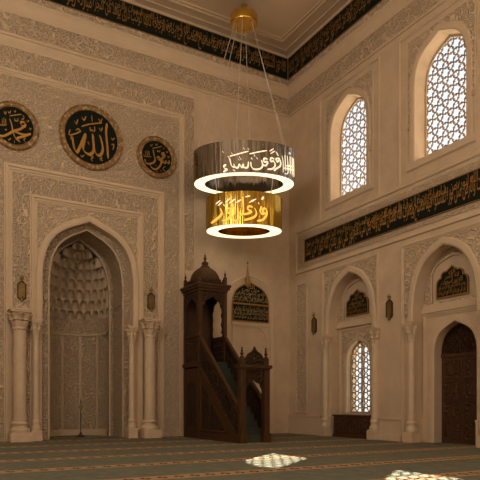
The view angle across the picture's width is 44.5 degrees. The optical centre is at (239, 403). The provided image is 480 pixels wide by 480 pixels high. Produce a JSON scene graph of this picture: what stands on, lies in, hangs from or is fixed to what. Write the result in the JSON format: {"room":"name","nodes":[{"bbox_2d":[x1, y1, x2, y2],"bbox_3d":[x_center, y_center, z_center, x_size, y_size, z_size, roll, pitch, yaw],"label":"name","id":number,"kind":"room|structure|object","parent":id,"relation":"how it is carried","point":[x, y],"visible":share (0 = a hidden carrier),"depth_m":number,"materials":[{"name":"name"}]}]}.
{"room":"mosque","nodes":[
{"label":"mosque","id":0,"kind":"room"},
{"bbox_2d":[0,33,288,429],"bbox_3d":[-5.869,-7.545,23.793,20.580,18.010,0.350,0,0,-30],"label":"wall","id":1,"kind":"structure","parent":0,"point":[267,257],"depth_m":26.95,"materials":[{"name":"paint"}]},
{"bbox_2d":[0,101,38,150],"bbox_3d":[-8.486,-10.450,22.022,1.800,1.800,0.132,0,0,-30],"label":"medallion","id":2,"kind":"object","parent":1,"relation":"attached to","point":[19,128],"visible":1,"depth_m":22.06,"materials":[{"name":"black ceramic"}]},
{"bbox_2d":[17,274,25,301],"bbox_3d":[-8.242,-4.390,22.140,0.329,1.100,0.161,0,0,-30],"label":"wall lantern","id":3,"kind":"object","parent":1,"relation":"attached to","point":[21,282],"visible":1,"depth_m":22.14,"materials":[{"name":"brown metal"}]},
{"bbox_2d":[18,282,24,297],"bbox_3d":[-8.257,-4.308,22.166,0.247,0.591,0.040,0,0,-30],"label":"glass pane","id":4,"kind":"object","parent":3,"relation":"attached to","point":[20,283],"depth_m":22.16,"materials":[{"name":"yellow glass"}]},
{"bbox_2d":[4,162,164,441],"bbox_3d":[-6.848,-3.790,24.904,6.420,10.500,3.510,0,0,-30],"label":"mihrab","id":5,"kind":"object","parent":1,"relation":"attached to","point":[89,253],"visible":0.98,"depth_m":24.58,"materials":[{"name":"stone"}]},
{"bbox_2d":[0,73,178,441],"bbox_3d":[-6.043,-5.450,23.492,7.820,13.740,0.040,0,0,-30],"label":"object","id":6,"kind":"structure","parent":1,"relation":"attached to","point":[48,104],"depth_m":24.16,"materials":[{"name":"beige stone"}]},
{"bbox_2d":[59,104,122,170],"bbox_3d":[-5.941,-10.670,23.475,2.581,2.581,0.130,0,0,-30],"label":"medallion","id":7,"kind":"object","parent":1,"relation":"attached to","point":[88,134],"visible":1,"depth_m":23.45,"materials":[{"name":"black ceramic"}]},
{"bbox_2d":[0,66,184,435],"bbox_3d":[-6.023,-5.590,23.457,8.340,13.980,0.120,0,0,-30],"label":"trim","id":8,"kind":"structure","parent":1,"relation":"attached to","point":[3,70],"depth_m":25.40,"materials":[{"name":"paint"}]},
{"bbox_2d":[0,43,194,270],"bbox_3d":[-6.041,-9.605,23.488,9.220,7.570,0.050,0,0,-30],"label":"trim","id":9,"kind":"structure","parent":1,"relation":"attached to","point":[12,58],"depth_m":24.18,"materials":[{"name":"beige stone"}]},
{"bbox_2d":[147,287,154,311],"bbox_3d":[-3.743,-4.430,24.707,0.329,1.100,0.161,0,0,-30],"label":"wall lantern","id":10,"kind":"object","parent":1,"relation":"attached to","point":[151,300],"visible":1,"depth_m":24.70,"materials":[{"name":"brown metal"}]},
{"bbox_2d":[148,294,153,307],"bbox_3d":[-3.757,-4.348,24.732,0.247,0.591,0.040,0,0,-30],"label":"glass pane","id":11,"kind":"object","parent":10,"relation":"attached to","point":[150,300],"depth_m":24.72,"materials":[{"name":"yellow glass"}]},
{"bbox_2d":[137,136,175,178],"bbox_3d":[-3.527,-10.460,24.852,1.760,1.760,0.130,0,0,-30],"label":"medallion","id":12,"kind":"object","parent":1,"relation":"attached to","point":[156,156],"visible":1,"depth_m":24.82,"materials":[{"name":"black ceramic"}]},
{"bbox_2d":[46,0,287,79],"bbox_3d":[-6.088,-15.975,23.329,19.140,1.010,0.236,0,0,-30],"label":"frieze","id":13,"kind":"object","parent":1,"relation":"attached to","point":[120,12],"visible":0.96,"depth_m":25.17,"materials":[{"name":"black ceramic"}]},
{"bbox_2d":[185,270,193,281],"bbox_3d":[-2.199,-2.210,25.653,0.500,7.220,0.095,0,0,-30],"label":"trim","id":14,"kind":"structure","parent":1,"relation":"attached to","point":[188,273],"depth_m":25.60,"materials":[{"name":"stone"}]},
{"bbox_2d":[245,262,250,286],"bbox_3d":[0.334,-5.990,26.904,0.280,1.180,0.389,0,0,-30],"label":"spire finial","id":15,"kind":"object","parent":1,"relation":"attached to","point":[247,281],"visible":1,"depth_m":26.80,"materials":[{"name":"gold metal"}]},
{"bbox_2d":[231,321,268,357],"bbox_3d":[0.490,-1.180,27.195,2.000,5.160,0.080,0,0,-30],"label":"trim","id":16,"kind":"structure","parent":1,"relation":"attached to","point":[236,326],"depth_m":27.23,"materials":[{"name":"stone"}]},
{"bbox_2d":[232,282,268,323],"bbox_3d":[0.493,-4.721,27.191,2.000,1.841,0.049,0,0,-30],"label":"lunette","id":17,"kind":"object","parent":1,"relation":"attached to","point":[249,304],"visible":1,"depth_m":27.18,"materials":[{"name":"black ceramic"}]},
{"bbox_2d":[227,274,274,433],"bbox_3d":[0.493,-2.317,27.191,2.640,7.435,0.090,0,0,-30],"label":"trim","id":18,"kind":"structure","parent":1,"relation":"attached to","point":[235,282],"depth_m":27.74,"materials":[{"name":"stone"}]},
{"bbox_2d":[270,423,288,433],"bbox_3d":[0.197,1.150,27.034,5.030,0.500,0.070,0,0,-30],"label":"trim","id":19,"kind":"structure","parent":1,"relation":"attached to","point":[278,427],"depth_m":27.98,"materials":[{"name":"stone"}]},
{"bbox_2d":[0,433,479,479],"bbox_3d":[1.182,1.550,12.762,21.300,0.300,33.000,0,0,-30],"label":"floor","id":20,"kind":"structure","parent":0,"point":[288,456],"depth_m":14.52,"materials":[{"name":"carpet"}]},
{"bbox_2d":[7,307,32,442],"bbox_3d":[-8.184,-1.050,21.776,0.962,4.900,0.962,0,0,-30],"label":"marble column","id":21,"kind":"structure","parent":20,"relation":"on","point":[19,317],"depth_m":21.56,"materials":[{"name":"beige stone"}]},
{"bbox_2d":[29,319,42,440],"bbox_3d":[-7.748,-0.900,22.243,0.512,4.600,0.512,0,0,-30],"label":"marble column","id":22,"kind":"structure","parent":20,"relation":"on","point":[35,324],"depth_m":22.13,"materials":[{"name":"beige stone"}]},
{"bbox_2d":[76,399,84,436],"bbox_3d":[-6.815,0.570,25.067,0.400,1.660,0.400,0,0,-30],"label":"microphone stand","id":23,"kind":"object","parent":20,"relation":"on","point":[80,405],"visible":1,"depth_m":25.04,"materials":[{"name":"brown metal"}]},
{"bbox_2d":[125,325,137,437],"bbox_3d":[-4.456,-0.900,24.121,0.512,4.600,0.512,0,0,-30],"label":"marble column","id":24,"kind":"structure","parent":20,"relation":"on","point":[131,431],"depth_m":24.01,"materials":[{"name":"beige stone"}]},
{"bbox_2d":[138,318,162,437],"bbox_3d":[-3.737,-1.050,24.312,0.962,4.900,0.962,0,0,-30],"label":"marble column","id":25,"kind":"structure","parent":20,"relation":"on","point":[149,429],"depth_m":24.10,"materials":[{"name":"beige stone"}]},
{"bbox_2d":[180,255,271,443],"bbox_3d":[-0.642,-2.478,23.125,1.560,7.845,4.990,0,0,-30],"label":"minbar","id":26,"kind":"object","parent":20,"relation":"on","point":[223,402],"visible":1,"depth_m":23.36,"materials":[{"name":"brown wood"}]},
{"bbox_2d":[318,336,332,435],"bbox_3d":[3.750,-0.780,25.739,0.573,4.360,0.573,0,0,-30],"label":"marble column","id":27,"kind":"structure","parent":20,"relation":"on","point":[324,429],"depth_m":25.61,"materials":[{"name":"beige stone"}]},
{"bbox_2d":[332,414,370,438],"bbox_3d":[4.799,0.925,24.375,0.550,0.950,2.370,0,0,-30],"label":"base cabinet","id":28,"kind":"object","parent":20,"relation":"on","point":[345,425],"visible":0.9,"depth_m":24.20,"materials":[{"name":"brown wood"}]},
{"bbox_2d":[366,328,379,439],"bbox_3d":[5.296,-0.780,23.029,0.573,4.360,0.573,0,0,-30],"label":"marble column","id":29,"kind":"structure","parent":20,"relation":"on","point":[372,433],"depth_m":22.90,"materials":[{"name":"beige stone"}]},
{"bbox_2d":[402,322,420,442],"bbox_3d":[6.247,-0.780,21.361,0.573,4.360,0.573,0,0,-30],"label":"marble column","id":30,"kind":"structure","parent":20,"relation":"on","point":[410,435],"depth_m":21.23,"materials":[{"name":"beige stone"}]},
{"bbox_2d":[476,311,479,447],"bbox_3d":[7.837,-0.780,18.573,0.573,4.360,0.573,0,0,-30],"label":"marble column","id":31,"kind":"structure","parent":20,"relation":"on","point":[477,312],"depth_m":18.60,"materials":[{"name":"beige stone"}]},
{"bbox_2d":[131,0,348,55],"bbox_3d":[0.779,-16.700,12.360,20.800,0.300,33.300,0,0,-30],"label":"ceiling","id":32,"kind":"structure","parent":0,"point":[276,17],"depth_m":24.90,"materials":[{"name":"beige paint"}]},
{"bbox_2d":[144,0,339,50],"bbox_3d":[1.124,-16.535,10.300,18.760,0.049,28.780,0,0,-30],"label":"trim","id":33,"kind":"structure","parent":32,"relation":"attached to","point":[144,0],"depth_m":25.48,"materials":[{"name":"beige paint"}]},
{"bbox_2d":[193,3,294,237],"bbox_3d":[0.169,-11.845,24.274,4.193,9.410,2.658,0,0,-3],"label":"chandelier","id":34,"kind":"object","parent":32,"relation":"hanging from","point":[243,177],"visible":1,"depth_m":23.50,"materials":[{"name":"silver metal"}]},
{"bbox_2d":[166,0,326,42],"bbox_3d":[1.031,-16.509,9.959,18.260,0.101,28.280,0,0,-30],"label":"trim","id":35,"kind":"structure","parent":32,"relation":"attached to","point":[311,13],"depth_m":25.01,"materials":[{"name":"beige paint"}]},
{"bbox_2d":[289,0,479,435],"bbox_3d":[9.825,-7.545,15.735,0.500,18.010,30.200,0,0,-30],"label":"wall","id":36,"kind":"structure","parent":0,"point":[304,124],"depth_m":22.75,"materials":[{"name":"paint"}]},
{"bbox_2d":[123,0,351,58],"bbox_3d":[1.244,-16.515,10.737,19.400,0.070,29.420,0,0,-30],"label":"trim","id":37,"kind":"structure","parent":36,"relation":"attached to","point":[128,1],"depth_m":25.68,"materials":[{"name":"stone"}]},
{"bbox_2d":[297,283,305,411],"bbox_3d":[2.889,-2.615,27.390,0.040,5.930,0.760,0,0,-30],"label":"wall panel","id":38,"kind":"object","parent":36,"relation":"attached to","point":[301,289],"depth_m":27.38,"materials":[{"name":"beige stone"}]},
{"bbox_2d":[295,281,307,412],"bbox_3d":[2.876,-2.615,27.382,0.070,6.090,0.920,0,0,-30],"label":"trim","id":39,"kind":"structure","parent":36,"relation":"attached to","point":[306,282],"depth_m":27.33,"materials":[{"name":"stone"}]},
{"bbox_2d":[311,311,316,334],"bbox_3d":[3.321,-3.650,26.462,0.161,1.100,0.329,0,0,-30],"label":"wall lantern","id":40,"kind":"object","parent":36,"relation":"attached to","point":[314,320],"visible":1,"depth_m":26.43,"materials":[{"name":"brown metal"}]},
{"bbox_2d":[312,319,314,330],"bbox_3d":[3.347,-3.567,26.476,0.040,0.591,0.247,0,0,-30],"label":"glass pane","id":41,"kind":"object","parent":40,"relation":"attached to","point":[313,320],"depth_m":26.48,"materials":[{"name":"glass"}]},
{"bbox_2d":[288,0,382,79],"bbox_3d":[9.613,-15.975,15.361,0.236,1.010,29.160,0,0,-30],"label":"frieze","id":42,"kind":"object","parent":36,"relation":"attached to","point":[355,10],"visible":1,"depth_m":25.24,"materials":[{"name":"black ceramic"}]},
{"bbox_2d":[288,415,400,441],"bbox_3d":[4.176,0.960,25.032,0.140,0.880,7.450,0,0,-30],"label":"baseboard","id":43,"kind":"structure","parent":36,"relation":"attached to","point":[389,428],"depth_m":26.26,"materials":[{"name":"stone"}]},
{"bbox_2d":[325,70,371,175],"bbox_3d":[4.516,-11.675,24.507,0.070,3.250,2.980,0,0,-30],"label":"trim","id":44,"kind":"structure","parent":36,"relation":"attached to","point":[364,83],"depth_m":23.92,"materials":[{"name":"beige stone"}]},
{"bbox_2d":[327,88,370,202],"bbox_3d":[4.520,-11.006,24.509,0.100,4.412,2.760,0,0,-30],"label":"trim","id":45,"kind":"structure","parent":36,"relation":"attached to","point":[350,91],"depth_m":24.58,"materials":[{"name":"paint"}]},
{"bbox_2d":[324,266,375,335],"bbox_3d":[4.747,-4.396,24.547,0.570,2.753,3.280,0,0,-30],"label":"trim","id":46,"kind":"structure","parent":36,"relation":"attached to","point":[343,279],"depth_m":25.24,"materials":[{"name":"paint"}]},
{"bbox_2d":[321,253,378,425],"bbox_3d":[4.528,-2.250,24.456,0.100,7.300,3.600,0,0,-30],"label":"trim","id":47,"kind":"structure","parent":36,"relation":"attached to","point":[374,256],"depth_m":23.57,"materials":[{"name":"stone"}]},
{"bbox_2d":[324,258,375,324],"bbox_3d":[4.559,-4.465,24.462,0.040,2.530,3.280,0,0,-30],"label":"trim","id":48,"kind":"structure","parent":36,"relation":"attached to","point":[369,267],"depth_m":23.88,"materials":[{"name":"beige stone"}]},
{"bbox_2d":[319,55,380,221],"bbox_3d":[4.507,-10.850,24.502,0.090,5.500,3.840,0,0,-30],"label":"trim","id":49,"kind":"structure","parent":36,"relation":"attached to","point":[367,187],"depth_m":23.81,"materials":[{"name":"stone"}]},
{"bbox_2d":[340,97,365,195],"bbox_3d":[4.909,-11.280,25.019,0.160,4.961,2.860,0,0,-30],"label":"window","id":50,"kind":"structure","parent":36,"relation":"in","point":[360,99],"depth_m":25.11,"materials":[{"name":"glass"}]},
{"bbox_2d":[336,277,370,328],"bbox_3d":[4.968,-4.281,24.673,0.120,1.962,2.760,0,0,-30],"label":"trim","id":51,"kind":"structure","parent":36,"relation":"attached to","point":[367,320],"depth_m":24.95,"materials":[{"name":"stone"}]},
{"bbox_2d":[295,151,479,274],"bbox_3d":[9.774,-7.120,15.268,0.090,2.040,28.840,0,0,-30],"label":"trim","id":52,"kind":"structure","parent":36,"relation":"attached to","point":[474,155],"depth_m":22.28,"materials":[{"name":"stone"}]},
{"bbox_2d":[298,159,479,268],"bbox_3d":[9.851,-7.120,15.174,0.050,1.520,28.600,0,0,-30],"label":"trim","id":53,"kind":"structure","parent":36,"relation":"attached to","point":[474,165],"depth_m":22.27,"materials":[{"name":"beige stone"}]},
{"bbox_2d":[386,293,392,320],"bbox_3d":[5.670,-3.720,22.344,0.161,1.100,0.329,0,0,-30],"label":"wall lantern","id":54,"kind":"object","parent":36,"relation":"attached to","point":[389,304],"visible":1,"depth_m":22.31,"materials":[{"name":"brown metal"}]},
{"bbox_2d":[387,301,390,316],"bbox_3d":[5.695,-3.638,22.359,0.040,0.591,0.247,0,0,-30],"label":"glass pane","id":55,"kind":"object","parent":54,"relation":"attached to","point":[388,302],"depth_m":22.35,"materials":[{"name":"glass"}]},
{"bbox_2d":[304,168,479,261],"bbox_3d":[9.959,-7.085,14.931,0.061,1.030,28.070,0,0,-30],"label":"band","id":56,"kind":"object","parent":36,"relation":"attached to","point":[462,190],"visible":1,"depth_m":21.93,"materials":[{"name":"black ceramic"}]},
{"bbox_2d":[328,416,478,446],"bbox_3d":[5.983,0.960,22.420,0.550,0.880,7.800,0,0,-30],"label":"trim","id":57,"kind":"structure","parent":36,"relation":"attached to","point":[419,425],"depth_m":21.48,"materials":[{"name":"stone"}]},
{"bbox_2d":[398,0,479,186],"bbox_3d":[6.901,-10.850,20.306,0.090,5.500,3.840,0,0,-30],"label":"trim","id":58,"kind":"structure","parent":36,"relation":"attached to","point":[471,138],"depth_m":20.60,"materials":[{"name":"paint"}]},
{"bbox_2d":[401,221,479,441],"bbox_3d":[6.988,-2.250,20.143,0.100,7.300,3.970,0,0,-30],"label":"trim","id":59,"kind":"structure","parent":36,"relation":"attached to","point":[475,224],"depth_m":21.75,"materials":[{"name":"stone"}]},
{"bbox_2d":[407,0,474,130],"bbox_3d":[6.909,-11.675,20.311,0.070,3.250,2.980,0,0,-30],"label":"trim","id":60,"kind":"structure","parent":36,"relation":"attached to","point":[464,13],"depth_m":19.85,"materials":[{"name":"beige stone"}]},
{"bbox_2d":[409,21,472,162],"bbox_3d":[6.913,-11.006,20.314,0.100,4.412,2.760,0,0,-30],"label":"trim","id":61,"kind":"structure","parent":36,"relation":"attached to","point":[459,26],"depth_m":20.17,"materials":[{"name":"paint"}]},
{"bbox_2d":[404,226,479,317],"bbox_3d":[7.014,-4.465,20.158,0.040,2.530,3.630,0,0,-30],"label":"trim","id":62,"kind":"structure","parent":36,"relation":"attached to","point":[471,237],"depth_m":21.09,"materials":[{"name":"beige stone"}]},
{"bbox_2d":[407,236,479,321],"bbox_3d":[7.184,-4.396,20.273,0.570,2.753,3.280,0,0,-30],"label":"trim","id":63,"kind":"structure","parent":36,"relation":"attached to","point":[424,266],"depth_m":20.93,"materials":[{"name":"stone"}]},
{"bbox_2d":[425,34,465,155],"bbox_3d":[7.302,-11.280,20.823,0.160,4.961,2.860,0,0,-30],"label":"window","id":64,"kind":"structure","parent":36,"relation":"in","point":[458,36],"depth_m":20.81,"materials":[{"name":"glass"}]},
{"bbox_2d":[422,250,475,313],"bbox_3d":[7.406,-4.281,20.399,0.120,1.962,2.760,0,0,-30],"label":"trim","id":65,"kind":"structure","parent":36,"relation":"attached to","point":[466,302],"depth_m":20.64,"materials":[{"name":"stone"}]},
{"bbox_2d":[338,247,477,442],"bbox_3d":[10.259,-7.545,15.982,0.500,18.010,30.200,0,0,-30],"label":"wall","id":66,"kind":"structure","parent":0,"point":[433,323],"depth_m":21.26,"materials":[{"name":"stone"}]},
{"bbox_2d":[339,325,370,413],"bbox_3d":[4.989,-1.370,24.696,0.120,3.740,2.440,0,0,-30],"label":"trim","id":67,"kind":"structure","parent":66,"relation":"attached to","point":[358,338],"depth_m":25.34,"materials":[{"name":"stone"}]},
{"bbox_2d":[342,330,370,366],"bbox_3d":[4.998,-2.340,24.701,0.040,1.480,2.120,0,0,-30],"label":"trim","id":68,"kind":"structure","parent":66,"relation":"attached to","point":[348,337],"depth_m":25.17,"materials":[{"name":"beige stone"}]},
{"bbox_2d":[346,289,368,316],"bbox_3d":[4.954,-4.301,24.723,0.095,1.107,1.384,0,0,-30],"label":"plaque","id":69,"kind":"object","parent":66,"relation":"attached to","point":[358,302],"visible":1,"depth_m":24.67,"materials":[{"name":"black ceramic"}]},
{"bbox_2d":[350,341,369,413],"bbox_3d":[5.276,-1.152,24.860,0.280,3.158,1.520,0,0,-30],"label":"window","id":70,"kind":"structure","parent":66,"relation":"in","point":[362,373],"depth_m":24.93,"materials":[{"name":"glass"}]},
{"bbox_2d":[423,305,477,442],"bbox_3d":[7.428,-0.955,20.412,0.130,4.710,2.720,0,0,-30],"label":"trim","id":71,"kind":"structure","parent":66,"relation":"attached to","point":[454,318],"depth_m":21.17,"materials":[{"name":"stone"}]},
{"bbox_2d":[436,265,468,298],"bbox_3d":[7.407,-4.301,20.423,0.095,1.107,1.384,0,0,-30],"label":"plaque","id":72,"kind":"object","parent":66,"relation":"attached to","point":[453,281],"visible":1,"depth_m":20.39,"materials":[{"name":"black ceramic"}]},
{"bbox_2d":[441,323,476,444],"bbox_3d":[7.791,-0.750,20.538,0.153,4.300,1.861,0,0,-30],"label":"door","id":73,"kind":"structure","parent":66,"relation":"in","point":[459,348],"depth_m":20.62,"materials":[{"name":"brown wood"}]},
{"bbox_3d":[-7.444,-7.545,5.885,0.500,18.010,30.200,0,0,-30],"label":"wall","id":74,"kind":"structure","parent":0,"visible":0},
{"bbox_2d":[0,0,413,99],"bbox_3d":[1.244,-14.935,10.737,19.400,0.550,29.420,0,0,-30],"label":"trim","id":75,"kind":"structure","parent":74,"relation":"attached to","point":[23,8],"depth_m":24.33,"materials":[{"name":"paint"}]},
{"bbox_2d":[0,0,445,117],"bbox_3d":[1.244,-14.295,10.737,19.400,0.730,29.420,0,0,-30],"label":"trim","id":76,"kind":"structure","parent":74,"relation":"attached to","point":[9,22],"depth_m":24.14,"materials":[{"name":"beige stone"}]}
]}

